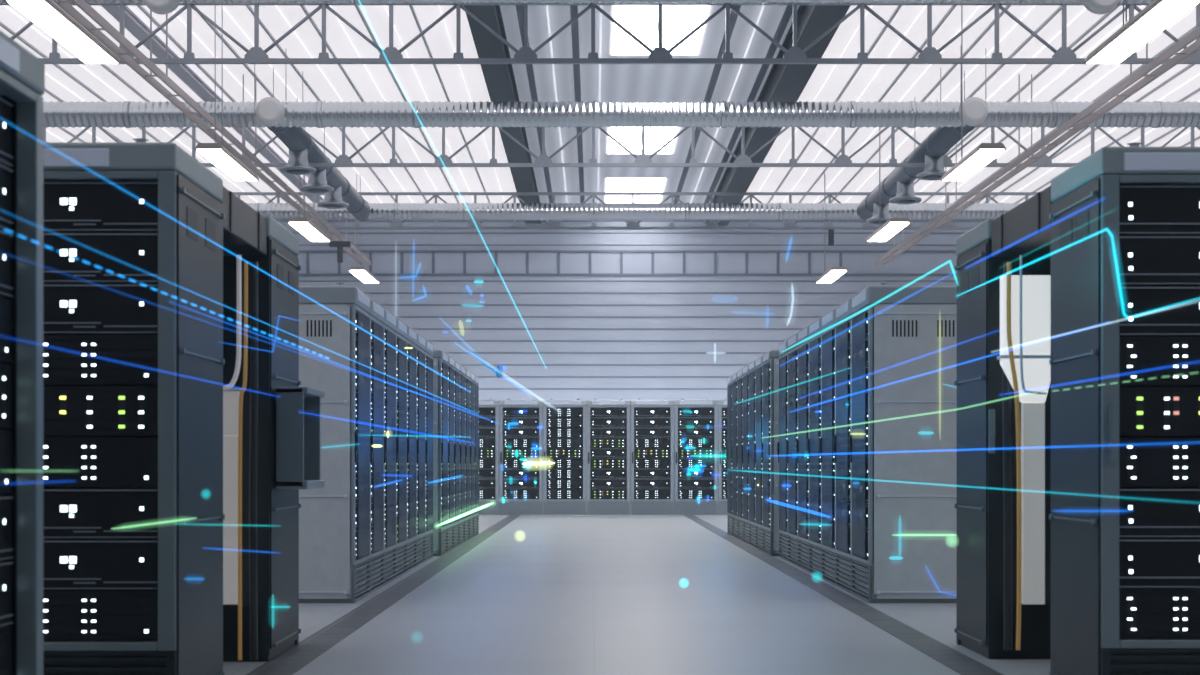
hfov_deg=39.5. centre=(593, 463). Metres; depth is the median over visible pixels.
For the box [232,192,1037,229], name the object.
roof truss
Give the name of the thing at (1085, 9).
trim
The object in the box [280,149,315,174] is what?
round vent
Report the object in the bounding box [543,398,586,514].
rack
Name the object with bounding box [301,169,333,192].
round vent
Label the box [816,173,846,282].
hanging lamp
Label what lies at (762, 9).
trim
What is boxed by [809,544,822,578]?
grille
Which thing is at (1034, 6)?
trim
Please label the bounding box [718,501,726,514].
grille
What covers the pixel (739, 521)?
grille
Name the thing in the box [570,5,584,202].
trim
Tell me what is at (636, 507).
grille
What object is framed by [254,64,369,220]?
duct
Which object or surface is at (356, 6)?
trim
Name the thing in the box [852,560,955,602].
cabinet base
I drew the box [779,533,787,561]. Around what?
grille
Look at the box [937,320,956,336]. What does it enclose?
vent grille
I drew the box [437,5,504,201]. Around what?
trim
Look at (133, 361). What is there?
rack
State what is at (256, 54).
roof truss
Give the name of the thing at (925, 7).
trim
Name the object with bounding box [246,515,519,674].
floor strip
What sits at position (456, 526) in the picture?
grille
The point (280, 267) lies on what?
vent grille
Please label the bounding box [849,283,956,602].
rack
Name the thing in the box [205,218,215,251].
vent grille
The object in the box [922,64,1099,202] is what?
trim
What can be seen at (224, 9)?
trim
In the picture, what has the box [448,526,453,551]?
grille
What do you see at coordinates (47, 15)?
hanging lamp
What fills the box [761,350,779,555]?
rack
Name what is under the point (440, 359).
rack
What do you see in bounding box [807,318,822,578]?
rack
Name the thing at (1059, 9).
trim
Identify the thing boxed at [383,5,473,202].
trim
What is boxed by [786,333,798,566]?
rack
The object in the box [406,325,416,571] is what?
rack
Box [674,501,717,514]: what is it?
grille
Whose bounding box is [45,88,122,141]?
trim
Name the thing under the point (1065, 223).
vent grille
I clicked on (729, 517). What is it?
grille
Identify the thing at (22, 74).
rack
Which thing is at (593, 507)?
grille
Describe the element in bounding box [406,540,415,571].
grille
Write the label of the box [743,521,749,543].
grille
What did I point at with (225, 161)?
diffuser
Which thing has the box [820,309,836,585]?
rack
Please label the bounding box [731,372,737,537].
rack
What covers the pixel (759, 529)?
grille
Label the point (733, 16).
trim
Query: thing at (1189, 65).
trim
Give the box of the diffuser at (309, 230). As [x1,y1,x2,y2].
[289,222,329,241]
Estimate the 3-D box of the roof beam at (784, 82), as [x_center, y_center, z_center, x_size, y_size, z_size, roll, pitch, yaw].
[2.710,-5.398,15.750,0.400,0.400,41.300,0,0,0]
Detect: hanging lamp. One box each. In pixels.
[4,0,120,63]
[195,5,258,180]
[288,128,330,241]
[349,173,379,282]
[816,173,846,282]
[866,127,909,241]
[941,5,1005,180]
[1084,0,1199,63]
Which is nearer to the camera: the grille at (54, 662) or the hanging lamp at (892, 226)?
the grille at (54, 662)
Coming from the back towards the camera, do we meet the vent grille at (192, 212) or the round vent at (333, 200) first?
the round vent at (333, 200)
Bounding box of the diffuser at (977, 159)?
[943,149,1003,180]
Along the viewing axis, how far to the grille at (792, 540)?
15.48 m
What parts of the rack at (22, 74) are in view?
label plate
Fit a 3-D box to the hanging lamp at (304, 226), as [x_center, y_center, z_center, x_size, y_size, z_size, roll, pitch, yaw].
[-4.420,-4.598,26.000,0.320,2.004,2.060,0,0,0]
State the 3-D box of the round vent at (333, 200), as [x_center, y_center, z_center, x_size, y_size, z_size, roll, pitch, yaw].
[-4.340,-4.455,27.800,0.520,0.390,0.520,0,0,0]
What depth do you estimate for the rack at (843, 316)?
12.28 m
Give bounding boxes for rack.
[0,31,44,674]
[43,138,224,674]
[223,215,300,661]
[299,283,370,602]
[369,298,383,593]
[383,308,395,585]
[395,317,406,578]
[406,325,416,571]
[416,333,425,566]
[425,340,433,561]
[432,350,447,555]
[447,356,454,551]
[454,361,459,547]
[459,364,464,544]
[464,368,469,541]
[470,372,474,538]
[474,376,478,535]
[479,398,499,514]
[499,398,542,514]
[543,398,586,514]
[587,398,629,514]
[630,398,673,514]
[674,398,717,514]
[717,398,726,514]
[726,375,731,535]
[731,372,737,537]
[736,368,743,540]
[742,364,749,543]
[748,360,755,547]
[754,355,763,551]
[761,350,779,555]
[777,339,788,561]
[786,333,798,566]
[796,325,809,571]
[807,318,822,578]
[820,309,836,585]
[833,298,852,593]
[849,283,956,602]
[954,218,1049,658]
[1049,142,1199,674]
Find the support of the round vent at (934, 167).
attached to the duct at (898, 187)
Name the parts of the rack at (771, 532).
door handle, rack door, label plate, frame, panel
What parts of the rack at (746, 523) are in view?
rack door, label plate, frame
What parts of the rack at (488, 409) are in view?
label plate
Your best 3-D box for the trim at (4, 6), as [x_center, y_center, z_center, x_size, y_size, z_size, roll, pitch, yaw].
[-7.196,-5.588,16.750,0.018,0.025,39.500,0,0,0]
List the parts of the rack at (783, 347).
door handle, rack door, label plate, frame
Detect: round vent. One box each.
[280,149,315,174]
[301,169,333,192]
[318,186,348,208]
[866,203,891,223]
[889,181,921,203]
[916,155,945,180]
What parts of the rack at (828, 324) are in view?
door handle, rack door, label plate, frame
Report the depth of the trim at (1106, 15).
23.68 m
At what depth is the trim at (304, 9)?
24.29 m
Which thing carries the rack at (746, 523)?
on the floor
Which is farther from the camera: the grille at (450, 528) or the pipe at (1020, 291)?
the grille at (450, 528)
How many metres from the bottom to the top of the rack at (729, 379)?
2.112 m
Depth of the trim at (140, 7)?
23.70 m
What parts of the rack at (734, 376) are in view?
rack door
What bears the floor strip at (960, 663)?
on the floor
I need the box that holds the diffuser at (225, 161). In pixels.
[197,149,256,180]
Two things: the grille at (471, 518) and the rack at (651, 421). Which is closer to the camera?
the grille at (471, 518)
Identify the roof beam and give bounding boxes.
[101,5,323,202]
[464,5,540,223]
[713,5,850,225]
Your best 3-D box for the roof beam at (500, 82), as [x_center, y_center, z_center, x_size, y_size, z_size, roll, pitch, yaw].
[-1.320,-5.418,15.750,0.340,0.360,41.300,0,0,0]
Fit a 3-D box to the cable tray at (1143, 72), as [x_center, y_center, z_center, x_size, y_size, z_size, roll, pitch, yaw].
[6.200,-4.960,24.400,0.208,1.280,23.800,0,0,0]
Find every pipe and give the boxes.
[223,255,241,389]
[1019,255,1045,393]
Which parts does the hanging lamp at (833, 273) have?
suspension cord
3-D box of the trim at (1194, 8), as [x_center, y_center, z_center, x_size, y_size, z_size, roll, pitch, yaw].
[7.368,-5.588,16.750,0.018,0.025,39.500,0,0,0]
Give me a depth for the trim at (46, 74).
25.07 m
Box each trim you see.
[0,22,160,141]
[1,5,257,202]
[45,73,135,137]
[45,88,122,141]
[136,5,308,177]
[171,11,253,99]
[194,5,354,188]
[219,5,381,202]
[245,5,394,201]
[274,5,412,202]
[300,5,428,202]
[328,5,443,202]
[354,5,459,202]
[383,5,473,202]
[409,5,489,202]
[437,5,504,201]
[516,5,552,202]
[546,5,567,202]
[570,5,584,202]
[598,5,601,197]
[673,5,740,202]
[690,5,764,202]
[704,5,792,202]
[752,5,873,202]
[767,5,901,202]
[783,5,926,202]
[798,5,956,202]
[814,5,982,202]
[831,5,1010,202]
[845,5,1036,202]
[860,5,1061,202]
[914,5,1119,184]
[915,5,1145,195]
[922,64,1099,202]
[938,6,1195,202]
[953,26,1195,202]
[984,64,1194,202]
[986,8,1086,101]
[999,73,1199,202]
[1015,88,1199,202]
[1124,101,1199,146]
[1145,127,1178,146]
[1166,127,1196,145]
[1180,136,1199,146]
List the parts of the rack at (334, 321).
trim rail, trim rail, trim rail, panel, trim rail, door handle, frame, label plate, rack door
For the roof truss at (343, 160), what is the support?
attached to the roof beam at (784, 82)
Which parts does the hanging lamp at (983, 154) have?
suspension cord, suspension cord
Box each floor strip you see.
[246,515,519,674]
[684,515,1002,674]
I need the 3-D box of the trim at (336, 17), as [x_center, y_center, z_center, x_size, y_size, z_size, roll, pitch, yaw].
[-3.224,-5.588,16.750,0.018,0.025,39.500,0,0,0]
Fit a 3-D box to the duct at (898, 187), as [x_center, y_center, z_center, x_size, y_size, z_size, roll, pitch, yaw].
[5.090,-4.930,26.797,0.520,1.340,9.006,0,0,0]
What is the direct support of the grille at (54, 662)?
attached to the rack at (133, 361)
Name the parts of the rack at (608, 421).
label plate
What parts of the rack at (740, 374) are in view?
rack door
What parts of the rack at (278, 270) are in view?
panel, trim rail, trim rail, trim rail, trim rail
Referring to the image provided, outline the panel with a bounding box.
[223,388,244,603]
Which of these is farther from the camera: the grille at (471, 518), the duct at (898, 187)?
the duct at (898, 187)
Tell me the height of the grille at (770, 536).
0.247 m
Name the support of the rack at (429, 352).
on the floor
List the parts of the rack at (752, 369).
rack door, label plate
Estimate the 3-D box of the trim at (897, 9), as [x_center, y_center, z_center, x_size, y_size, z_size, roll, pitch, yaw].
[3.727,-5.582,16.750,0.028,0.035,39.500,0,0,0]
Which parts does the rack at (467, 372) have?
rack door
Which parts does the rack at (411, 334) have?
door handle, frame, rack door, label plate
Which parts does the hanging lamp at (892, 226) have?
suspension cord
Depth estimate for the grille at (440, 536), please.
16.82 m
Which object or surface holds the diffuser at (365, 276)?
attached to the hanging lamp at (361, 273)
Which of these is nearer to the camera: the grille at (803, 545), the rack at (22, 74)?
the rack at (22, 74)
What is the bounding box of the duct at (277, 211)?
[246,203,1020,220]
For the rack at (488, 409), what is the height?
2.132 m
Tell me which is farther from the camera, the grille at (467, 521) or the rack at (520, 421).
the rack at (520, 421)
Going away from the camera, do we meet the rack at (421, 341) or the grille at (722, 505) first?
the rack at (421, 341)
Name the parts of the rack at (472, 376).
rack door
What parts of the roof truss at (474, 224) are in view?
gusset plate, gusset plate, gusset plate, gusset plate, gusset plate, gusset plate, gusset plate, gusset plate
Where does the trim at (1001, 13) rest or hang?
attached to the ceiling
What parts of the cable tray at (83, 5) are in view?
hanger rod, hanger rod, hanger rod, hanger rod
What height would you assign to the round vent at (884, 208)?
0.390 m
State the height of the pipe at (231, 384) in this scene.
0.609 m
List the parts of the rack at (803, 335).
door handle, rack door, label plate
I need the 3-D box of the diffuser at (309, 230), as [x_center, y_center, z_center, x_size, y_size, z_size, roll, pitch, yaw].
[-4.420,-3.606,26.000,0.290,0.020,2.000,0,0,0]
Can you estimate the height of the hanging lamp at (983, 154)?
2.004 m
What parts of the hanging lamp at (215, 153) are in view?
suspension cord, suspension cord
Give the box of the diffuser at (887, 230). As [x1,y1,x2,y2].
[868,222,908,241]
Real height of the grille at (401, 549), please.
0.247 m
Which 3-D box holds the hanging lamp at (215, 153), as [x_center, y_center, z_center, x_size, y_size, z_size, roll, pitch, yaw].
[-4.420,-4.598,20.200,0.320,2.004,2.060,0,0,0]
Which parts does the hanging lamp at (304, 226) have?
suspension cord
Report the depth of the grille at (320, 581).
11.15 m
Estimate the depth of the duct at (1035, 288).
7.61 m
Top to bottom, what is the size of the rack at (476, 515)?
2.112 m
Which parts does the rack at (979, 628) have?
trim rail, trim rail, trim rail, trim rail, panel, door handle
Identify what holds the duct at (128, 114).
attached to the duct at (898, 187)
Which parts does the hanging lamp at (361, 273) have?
suspension cord, suspension cord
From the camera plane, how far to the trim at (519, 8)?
24.55 m
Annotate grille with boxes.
[43,651,176,674]
[187,207,197,241]
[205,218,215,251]
[277,264,283,289]
[288,271,294,295]
[299,560,369,602]
[307,320,331,336]
[369,554,383,593]
[383,549,395,585]
[395,544,406,578]
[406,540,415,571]
[416,536,424,566]
[425,533,432,561]
[433,529,447,555]
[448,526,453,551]
[454,524,459,547]
[459,521,464,544]
[465,519,469,541]
[470,517,473,538]
[474,515,478,535]
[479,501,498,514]
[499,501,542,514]
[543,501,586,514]
[587,501,629,514]
[630,501,673,514]
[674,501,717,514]
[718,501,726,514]
[727,515,731,535]
[732,517,736,537]
[737,519,742,540]
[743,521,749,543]
[749,524,755,547]
[756,526,762,551]
[763,529,778,555]
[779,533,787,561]
[788,536,798,566]
[798,540,809,571]
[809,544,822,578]
[822,549,836,585]
[836,554,852,593]
[892,320,916,336]
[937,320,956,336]
[1060,218,1071,251]
[1076,210,1088,243]
[1100,649,1199,674]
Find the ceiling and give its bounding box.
[0,5,1199,202]
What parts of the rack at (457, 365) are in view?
door handle, rack door, label plate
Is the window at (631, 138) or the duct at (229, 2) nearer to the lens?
the duct at (229, 2)
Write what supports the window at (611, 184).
attached to the ceiling
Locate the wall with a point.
(630, 315)
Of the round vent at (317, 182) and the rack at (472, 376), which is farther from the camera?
the round vent at (317, 182)
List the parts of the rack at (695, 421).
label plate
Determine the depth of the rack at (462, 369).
19.48 m
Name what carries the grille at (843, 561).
attached to the rack at (843, 316)
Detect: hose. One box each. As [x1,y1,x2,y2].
[249,262,257,659]
[1003,261,1012,649]
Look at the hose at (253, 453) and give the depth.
7.58 m
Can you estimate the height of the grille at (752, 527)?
0.247 m
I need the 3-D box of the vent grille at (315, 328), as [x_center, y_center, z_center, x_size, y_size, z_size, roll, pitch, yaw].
[-1.834,-0.905,11.148,0.168,0.110,0.004,0,0,0]
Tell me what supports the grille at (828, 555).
attached to the rack at (828, 324)
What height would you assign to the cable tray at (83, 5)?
1.280 m
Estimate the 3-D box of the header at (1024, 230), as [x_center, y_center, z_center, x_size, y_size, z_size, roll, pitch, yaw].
[2.263,-1.062,7.390,0.774,0.175,1.020,0,0,0]
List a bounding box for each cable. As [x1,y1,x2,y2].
[238,262,247,659]
[1006,262,1020,649]
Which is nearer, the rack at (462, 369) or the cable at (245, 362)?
the cable at (245, 362)
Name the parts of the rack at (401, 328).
door handle, rack door, label plate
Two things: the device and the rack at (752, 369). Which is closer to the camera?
the rack at (752, 369)
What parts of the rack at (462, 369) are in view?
rack door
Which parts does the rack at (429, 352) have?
door handle, rack door, label plate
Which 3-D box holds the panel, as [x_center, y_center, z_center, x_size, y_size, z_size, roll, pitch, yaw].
[-1.683,0.147,7.630,0.155,0.985,0.080,0,0,0]
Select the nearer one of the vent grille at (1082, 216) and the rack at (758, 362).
the vent grille at (1082, 216)
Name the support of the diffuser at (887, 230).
attached to the hanging lamp at (892, 226)
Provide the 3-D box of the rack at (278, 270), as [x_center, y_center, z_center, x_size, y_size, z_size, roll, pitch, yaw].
[-1.920,-0.136,8.243,0.838,2.132,0.834,0,0,0]
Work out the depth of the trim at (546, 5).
24.12 m
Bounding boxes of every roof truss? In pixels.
[0,3,1199,63]
[43,127,1199,166]
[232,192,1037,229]
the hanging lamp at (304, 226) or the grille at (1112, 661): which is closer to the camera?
the grille at (1112, 661)
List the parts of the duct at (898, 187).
hanger rod, hanger rod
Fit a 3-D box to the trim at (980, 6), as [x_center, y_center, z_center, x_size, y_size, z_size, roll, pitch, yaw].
[4.720,-5.588,16.750,0.018,0.025,39.500,0,0,0]
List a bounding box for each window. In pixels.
[604,178,667,202]
[606,127,680,153]
[609,5,712,55]
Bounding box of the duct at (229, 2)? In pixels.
[0,0,1199,14]
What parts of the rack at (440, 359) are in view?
panel, door handle, frame, label plate, rack door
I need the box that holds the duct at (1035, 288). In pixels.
[997,275,1049,603]
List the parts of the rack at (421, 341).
door handle, rack door, label plate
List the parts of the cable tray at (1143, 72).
hanger rod, hanger rod, hanger rod, hanger rod, hanger rod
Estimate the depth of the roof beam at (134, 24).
23.56 m
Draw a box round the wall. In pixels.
[276,220,984,400]
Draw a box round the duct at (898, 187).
[858,48,987,223]
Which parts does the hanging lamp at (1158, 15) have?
suspension cord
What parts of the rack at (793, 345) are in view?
door handle, rack door, label plate, frame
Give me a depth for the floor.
9.99 m
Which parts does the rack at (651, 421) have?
label plate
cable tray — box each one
[53,0,370,264]
[874,5,1199,264]
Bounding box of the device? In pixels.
[329,241,350,262]
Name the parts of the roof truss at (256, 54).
gusset plate, gusset plate, gusset plate, gusset plate, gusset plate, gusset plate, gusset plate, gusset plate, gusset plate, gusset plate, gusset plate, gusset plate, gusset plate, gusset plate, gusset plate, gusset plate, gusset plate, gusset plate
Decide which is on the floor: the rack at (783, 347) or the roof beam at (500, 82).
the rack at (783, 347)
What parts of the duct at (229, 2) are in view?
duct cap, duct cap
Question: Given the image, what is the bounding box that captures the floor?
[223,514,1049,674]
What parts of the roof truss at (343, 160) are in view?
gusset plate, gusset plate, gusset plate, gusset plate, gusset plate, gusset plate, gusset plate, gusset plate, gusset plate, gusset plate, gusset plate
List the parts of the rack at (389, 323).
door handle, rack door, label plate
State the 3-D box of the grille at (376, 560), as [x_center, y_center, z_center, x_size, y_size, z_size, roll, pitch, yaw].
[-1.975,0.806,12.320,0.750,0.247,0.774,0,0,0]
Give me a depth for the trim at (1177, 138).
28.50 m
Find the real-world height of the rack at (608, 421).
2.132 m
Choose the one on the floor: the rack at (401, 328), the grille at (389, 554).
the rack at (401, 328)
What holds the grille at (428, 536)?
attached to the rack at (429, 352)
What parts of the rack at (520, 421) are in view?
label plate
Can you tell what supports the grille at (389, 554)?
attached to the rack at (389, 323)
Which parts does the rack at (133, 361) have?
label plate, frame, panel, trim rail, trim rail, trim rail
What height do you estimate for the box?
0.485 m
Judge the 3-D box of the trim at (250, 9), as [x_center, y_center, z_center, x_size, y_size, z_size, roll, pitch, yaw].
[-4.217,-5.582,16.750,0.028,0.035,39.500,0,0,0]
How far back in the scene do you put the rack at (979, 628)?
7.99 m
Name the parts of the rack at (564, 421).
label plate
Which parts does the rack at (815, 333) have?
door handle, rack door, label plate, frame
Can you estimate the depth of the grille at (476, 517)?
21.97 m
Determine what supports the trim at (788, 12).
attached to the ceiling
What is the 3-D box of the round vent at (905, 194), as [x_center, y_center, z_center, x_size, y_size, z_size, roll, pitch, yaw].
[5.090,-4.455,27.300,0.520,0.390,0.520,0,0,0]
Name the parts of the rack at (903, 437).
door handle, rack door, label plate, frame, panel, trim rail, trim rail, trim rail, trim rail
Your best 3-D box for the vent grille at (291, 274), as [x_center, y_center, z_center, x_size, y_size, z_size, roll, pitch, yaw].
[-1.518,-0.905,8.376,0.004,0.110,0.168,0,0,0]
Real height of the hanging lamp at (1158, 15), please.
2.004 m
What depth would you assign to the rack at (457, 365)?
18.77 m
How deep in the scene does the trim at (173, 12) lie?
22.71 m
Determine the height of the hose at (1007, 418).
1.789 m
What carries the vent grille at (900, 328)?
attached to the rack at (903, 437)
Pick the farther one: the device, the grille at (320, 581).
the device
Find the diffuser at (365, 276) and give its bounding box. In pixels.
[350,270,377,282]
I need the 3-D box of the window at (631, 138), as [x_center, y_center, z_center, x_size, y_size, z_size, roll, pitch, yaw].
[0.825,-5.620,28.320,1.230,0.100,3.440,0,0,0]
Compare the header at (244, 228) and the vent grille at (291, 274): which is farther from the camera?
the vent grille at (291, 274)
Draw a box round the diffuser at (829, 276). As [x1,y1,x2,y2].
[817,270,845,282]
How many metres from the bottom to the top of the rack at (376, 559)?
2.152 m
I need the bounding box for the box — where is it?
[276,387,323,488]
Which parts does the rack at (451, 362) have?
door handle, frame, rack door, label plate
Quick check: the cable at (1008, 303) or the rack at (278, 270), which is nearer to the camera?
the cable at (1008, 303)
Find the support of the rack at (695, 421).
on the floor
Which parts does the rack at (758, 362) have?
door handle, rack door, label plate, frame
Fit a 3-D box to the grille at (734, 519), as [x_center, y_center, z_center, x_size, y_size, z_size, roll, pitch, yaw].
[2.155,0.806,21.110,0.750,0.247,0.774,0,0,0]
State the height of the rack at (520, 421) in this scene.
2.132 m
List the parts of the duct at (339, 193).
hanger rod, hanger rod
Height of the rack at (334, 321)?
2.152 m
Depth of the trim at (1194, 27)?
24.99 m
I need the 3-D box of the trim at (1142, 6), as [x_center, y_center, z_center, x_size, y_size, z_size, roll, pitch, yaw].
[6.706,-5.588,16.750,0.018,0.025,39.500,0,0,0]
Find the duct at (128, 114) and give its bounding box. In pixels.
[43,101,1199,127]
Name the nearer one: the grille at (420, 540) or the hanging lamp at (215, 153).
the grille at (420, 540)
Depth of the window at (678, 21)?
21.57 m
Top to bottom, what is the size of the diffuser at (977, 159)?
0.020 m
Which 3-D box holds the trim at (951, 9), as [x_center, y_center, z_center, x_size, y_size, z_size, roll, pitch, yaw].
[4.389,-5.582,16.750,0.028,0.035,39.500,0,0,0]
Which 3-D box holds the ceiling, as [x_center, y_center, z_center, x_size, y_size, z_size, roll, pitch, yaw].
[0.500,-5.640,15.750,25.000,0.080,41.500,0,0,0]
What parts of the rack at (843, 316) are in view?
door handle, rack door, label plate, frame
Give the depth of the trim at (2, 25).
23.62 m
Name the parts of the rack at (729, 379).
rack door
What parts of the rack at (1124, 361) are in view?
trim rail, trim rail, trim rail, panel, door handle, frame, label plate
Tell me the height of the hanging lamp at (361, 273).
2.004 m
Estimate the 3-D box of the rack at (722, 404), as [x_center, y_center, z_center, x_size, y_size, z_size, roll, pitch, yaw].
[2.666,-0.136,30.867,0.798,2.132,0.834,0,0,0]
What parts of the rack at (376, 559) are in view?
door handle, rack door, label plate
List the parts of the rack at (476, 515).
rack door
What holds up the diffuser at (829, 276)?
attached to the hanging lamp at (833, 273)
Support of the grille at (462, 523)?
attached to the rack at (462, 369)
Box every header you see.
[221,186,266,254]
[992,185,1051,257]

